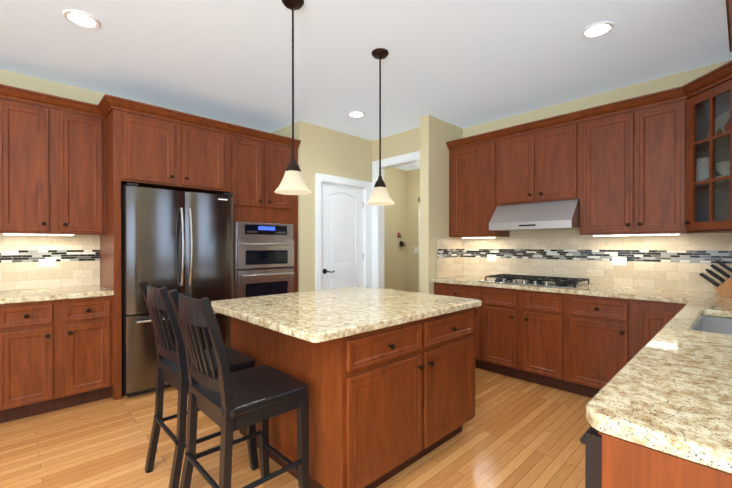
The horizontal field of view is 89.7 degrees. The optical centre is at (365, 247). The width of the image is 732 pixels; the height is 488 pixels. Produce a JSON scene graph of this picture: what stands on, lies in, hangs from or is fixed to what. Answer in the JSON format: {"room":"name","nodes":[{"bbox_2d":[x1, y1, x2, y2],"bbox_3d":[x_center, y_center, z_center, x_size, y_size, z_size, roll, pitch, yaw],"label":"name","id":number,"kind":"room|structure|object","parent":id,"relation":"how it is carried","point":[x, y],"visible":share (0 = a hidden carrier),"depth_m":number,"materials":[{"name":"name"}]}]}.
{"room":"kitchen","nodes":[
{"label":"kitchen","id":0,"kind":"room"},
{"bbox_2d":[0,69,259,130],"bbox_3d":[-3.517,-0.099,2.630,6.490,2.740,0.120,0,0,-44],"label":"wall","id":1,"kind":"structure","parent":0,"point":[9,78],"depth_m":3.24,"materials":[{"name":"beige paint"}]},
{"bbox_2d":[0,84,55,235],"bbox_3d":[-2.795,-0.674,3.014,0.352,1.115,0.325,0,0,-44],"label":"upper cabinet","id":2,"kind":"object","parent":1,"relation":"attached to","point":[27,117],"depth_m":2.91,"materials":[{"name":"brown wood"}]},
{"bbox_2d":[56,96,107,235],"bbox_3d":[-2.543,-0.676,3.259,0.352,1.115,0.325,0,0,-44],"label":"upper cabinet","id":3,"kind":"object","parent":1,"relation":"attached to","point":[69,168],"depth_m":3.15,"materials":[{"name":"brown wood"}]},
{"bbox_2d":[108,98,179,191],"bbox_3d":[-2.105,-0.899,3.456,0.444,0.670,0.650,0,0,-44],"label":"upper cabinet","id":4,"kind":"object","parent":1,"relation":"attached to","point":[144,139],"depth_m":3.19,"materials":[{"name":"brown wood"}]},
{"bbox_2d":[176,112,231,193],"bbox_3d":[-1.768,-0.901,3.783,0.496,0.670,0.650,0,0,-44],"label":"upper cabinet","id":5,"kind":"object","parent":1,"relation":"attached to","point":[205,144],"depth_m":3.55,"materials":[{"name":"brown wood"}]},
{"bbox_2d":[272,124,291,137],"bbox_3d":[-1.011,-0.110,4.621,0.120,2.740,0.510,0,0,-44],"label":"wall","id":6,"kind":"structure","parent":0,"point":[286,131],"depth_m":4.50,"materials":[{"name":"beige paint"}]},
{"bbox_2d":[0,368,591,487],"bbox_3d":[0.112,1.329,1.058,9.900,0.100,8.200,0,0,-44],"label":"floor","id":7,"kind":"structure","parent":0,"point":[517,433],"depth_m":2.33,"materials":[{"name":"brown wood"}]},
{"bbox_2d":[0,300,59,423],"bbox_3d":[-2.689,0.832,2.912,0.352,0.874,0.630,0,0,-44],"label":"base cabinet","id":8,"kind":"object","parent":7,"relation":"on","point":[29,333],"depth_m":2.71,"materials":[{"name":"brown wood"}]},
{"bbox_2d":[0,284,115,303],"bbox_3d":[-3.063,0.377,2.535,2.110,0.040,0.648,0,0,-44],"label":"countertop","id":9,"kind":"structure","parent":8,"relation":"on","point":[78,291],"depth_m":2.92,"materials":[{"name":"beige stone"}]},
{"bbox_2d":[60,296,115,408],"bbox_3d":[-2.437,0.830,3.157,0.352,0.874,0.630,0,0,-44],"label":"base cabinet","id":10,"kind":"object","parent":7,"relation":"on","point":[87,327],"depth_m":2.95,"materials":[{"name":"brown wood"}]},
{"bbox_2d":[121,183,232,396],"bbox_3d":[-1.859,0.363,3.564,0.910,1.804,0.786,0,0,-44],"label":"fridge","id":11,"kind":"object","parent":7,"relation":"on","point":[181,241],"visible":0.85,"depth_m":3.21,"materials":[{"name":"grey metal"}]},
{"bbox_2d":[138,281,258,487],"bbox_3d":[-0.953,0.733,2.098,0.509,1.087,0.442,0,0,-44],"label":"stool","id":12,"kind":"object","parent":7,"relation":"on","point":[172,370],"visible":0.77,"depth_m":1.94,"materials":[{"name":"black paint"}]},
{"bbox_2d":[167,289,309,487],"bbox_3d":[-0.587,0.735,1.721,0.509,1.087,0.442,0,0,-44],"label":"stool","id":13,"kind":"object","parent":7,"relation":"on","point":[226,401],"visible":1,"depth_m":1.63,"materials":[{"name":"black paint"}]},
{"bbox_2d":[225,124,300,298],"bbox_3d":[-1.287,0.012,4.229,0.810,2.500,0.686,0,0,-44],"label":"tall cabinet","id":14,"kind":"object","parent":7,"relation":"on","point":[265,221],"depth_m":3.95,"materials":[{"name":"brown wood"}]},
{"bbox_2d":[231,306,477,487],"bbox_3d":[-0.070,0.834,2.507,1.200,0.874,1.222,0,0,-44],"label":"kitchen island","id":15,"kind":"object","parent":7,"relation":"on","point":[387,376],"depth_m":1.95,"materials":[{"name":"wood"}]},
{"bbox_2d":[211,286,481,345],"bbox_3d":[-0.139,0.377,2.475,1.420,0.039,1.250,0,0,-44],"label":"island countertop","id":16,"kind":"structure","parent":15,"relation":"on","point":[315,316],"depth_m":2.17,"materials":[{"name":"beige stone"}]},
{"bbox_2d":[580,424,731,487],"bbox_3d":[0.920,0.844,0.865,0.665,0.874,0.547,0,0,-44],"label":"base cabinet","id":17,"kind":"object","parent":7,"relation":"on","point":[612,460],"depth_m":0.75,"materials":[{"name":"brown wood"}]},
{"bbox_2d":[432,276,731,467],"bbox_3d":[1.038,0.378,2.513,3.132,0.040,2.749,0,0,-44],"label":"countertop","id":18,"kind":"structure","parent":17,"relation":"on","point":[654,365],"depth_m":2.80,"materials":[{"name":"beige stone"}]},
{"bbox_2d":[699,260,731,296],"bbox_3d":[2.686,0.224,2.708,0.180,0.262,0.339,0,0,-44],"label":"knife block","id":19,"kind":"object","parent":18,"relation":"on","point":[723,288],"visible":1,"depth_m":2.69,"materials":[{"name":"brown wood"}]},
{"bbox_2d":[294,121,371,291],"bbox_3d":[-0.398,-0.111,4.736,1.160,2.740,0.120,0,0,-44],"label":"wall","id":20,"kind":"structure","parent":0,"point":[325,151],"depth_m":4.43,"materials":[{"name":"beige paint"}]},
{"bbox_2d":[322,183,362,289],"bbox_3d":[-0.292,0.223,4.776,0.744,2.057,0.096,0,0,-44],"label":"pantry door","id":21,"kind":"structure","parent":20,"relation":"in","point":[342,236],"depth_m":4.77,"materials":[{"name":"white wood"}]},
{"bbox_2d":[315,173,370,289],"bbox_3d":[-0.376,0.037,4.737,1.188,2.445,0.150,0,0,-44],"label":"trim","id":22,"kind":"structure","parent":20,"relation":"attached to","point":[319,178],"depth_m":4.71,"materials":[{"name":"white wood"}]},
{"bbox_2d":[0,0,731,170],"bbox_3d":[0.112,-1.511,1.043,9.900,0.100,8.200,0,0,-44],"label":"ceiling","id":23,"kind":"structure","parent":0,"point":[462,64],"depth_m":2.79,"materials":[{"name":"white paint"}]},
{"bbox_2d":[62,10,100,28],"bbox_3d":[-1.824,-1.462,2.364,0.195,0.009,0.195,0,0,22],"label":"recessed light","id":24,"kind":"object","parent":23,"relation":"in","point":[88,21],"depth_m":2.36,"materials":[{"name":"white"}]},
{"bbox_2d":[274,0,310,194],"bbox_3d":[-0.433,-0.896,2.183,0.216,1.138,0.216,0,0,-44],"label":"pendant light","id":25,"kind":"object","parent":23,"relation":"hanging from","point":[292,182],"visible":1,"depth_m":2.17,"materials":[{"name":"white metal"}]},
{"bbox_2d":[348,111,364,117],"bbox_3d":[-0.105,-1.471,4.075,0.195,0.009,0.195,0,0,40],"label":"recessed light","id":26,"kind":"object","parent":23,"relation":"in","point":[354,114],"depth_m":4.07,"materials":[{"name":"white"}]},
{"bbox_2d":[366,48,393,204],"bbox_3d":[0.106,-0.899,2.775,0.216,1.138,0.216,0,0,-44],"label":"pendant light","id":27,"kind":"object","parent":23,"relation":"hanging from","point":[380,195],"visible":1,"depth_m":2.75,"materials":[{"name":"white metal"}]},
{"bbox_2d":[580,21,614,38],"bbox_3d":[1.559,-1.463,2.482,0.195,0.009,0.195,0,0,37],"label":"recessed light","id":28,"kind":"object","parent":23,"relation":"in","point":[599,29],"depth_m":2.47,"materials":[{"name":"white"}]},
{"bbox_2d":[372,128,415,291],"bbox_3d":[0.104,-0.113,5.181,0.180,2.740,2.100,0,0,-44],"label":"wall","id":29,"kind":"structure","parent":0,"point":[399,261],"depth_m":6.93,"materials":[{"name":"beige paint"}]},
{"bbox_2d":[371,151,419,292],"bbox_3d":[0.475,0.037,4.764,0.168,2.445,0.995,0,0,-44],"label":"trim","id":30,"kind":"structure","parent":29,"relation":"attached to","point":[373,245],"depth_m":5.05,"materials":[{"name":"white wood"}]},
{"bbox_2d":[396,232,404,245],"bbox_3d":[0.667,-0.160,6.972,0.203,0.275,0.069,0,0,-44],"label":"hook rack","id":31,"kind":"object","parent":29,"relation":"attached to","point":[402,243],"visible":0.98,"depth_m":6.96,"materials":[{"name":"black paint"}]},
{"bbox_2d":[416,115,463,293],"bbox_3d":[0.895,-0.109,4.387,0.690,2.740,0.140,0,0,-44],"label":"wall","id":32,"kind":"structure","parent":0,"point":[432,177],"depth_m":4.17,"materials":[{"name":"beige paint"}]},
{"bbox_2d":[464,60,731,236],"bbox_3d":[2.161,-0.105,3.693,0.120,2.740,2.860,0,0,-44],"label":"wall","id":33,"kind":"structure","parent":0,"point":[680,79],"depth_m":3.63,"materials":[{"name":"beige paint"}]},
{"bbox_2d":[448,132,511,239],"bbox_3d":[1.298,-0.681,4.257,0.325,1.116,0.598,0,0,-44],"label":"upper cabinet","id":34,"kind":"object","parent":33,"relation":"attached to","point":[468,156],"depth_m":4.17,"materials":[{"name":"brown wood"}]},
{"bbox_2d":[488,110,579,231],"bbox_3d":[1.720,-0.708,3.695,0.500,1.056,0.796,0,0,-44],"label":"upper cabinet","id":35,"kind":"object","parent":33,"relation":"attached to","point":[534,167],"depth_m":3.61,"materials":[{"name":"brown wood"}]},
{"bbox_2d":[576,97,635,235],"bbox_3d":[2.204,-0.676,3.322,0.325,1.116,0.413,0,0,-44],"label":"upper cabinet","id":36,"kind":"object","parent":33,"relation":"attached to","point":[607,131],"depth_m":3.20,"materials":[{"name":"brown wood"}]},
{"bbox_2d":[636,88,679,235],"bbox_3d":[2.469,-0.674,3.049,0.325,1.116,0.350,0,0,-44],"label":"upper cabinet","id":37,"kind":"object","parent":33,"relation":"attached to","point":[657,113],"depth_m":2.95,"materials":[{"name":"brown wood"}]},
{"bbox_2d":[680,61,731,235],"bbox_3d":[2.463,-0.644,2.621,0.298,1.030,0.298,0,0,-44],"label":"upper cabinet","id":38,"kind":"object","parent":33,"relation":"attached to","point":[706,102],"depth_m":2.79,"materials":[{"name":"brown wood"}]}
]}

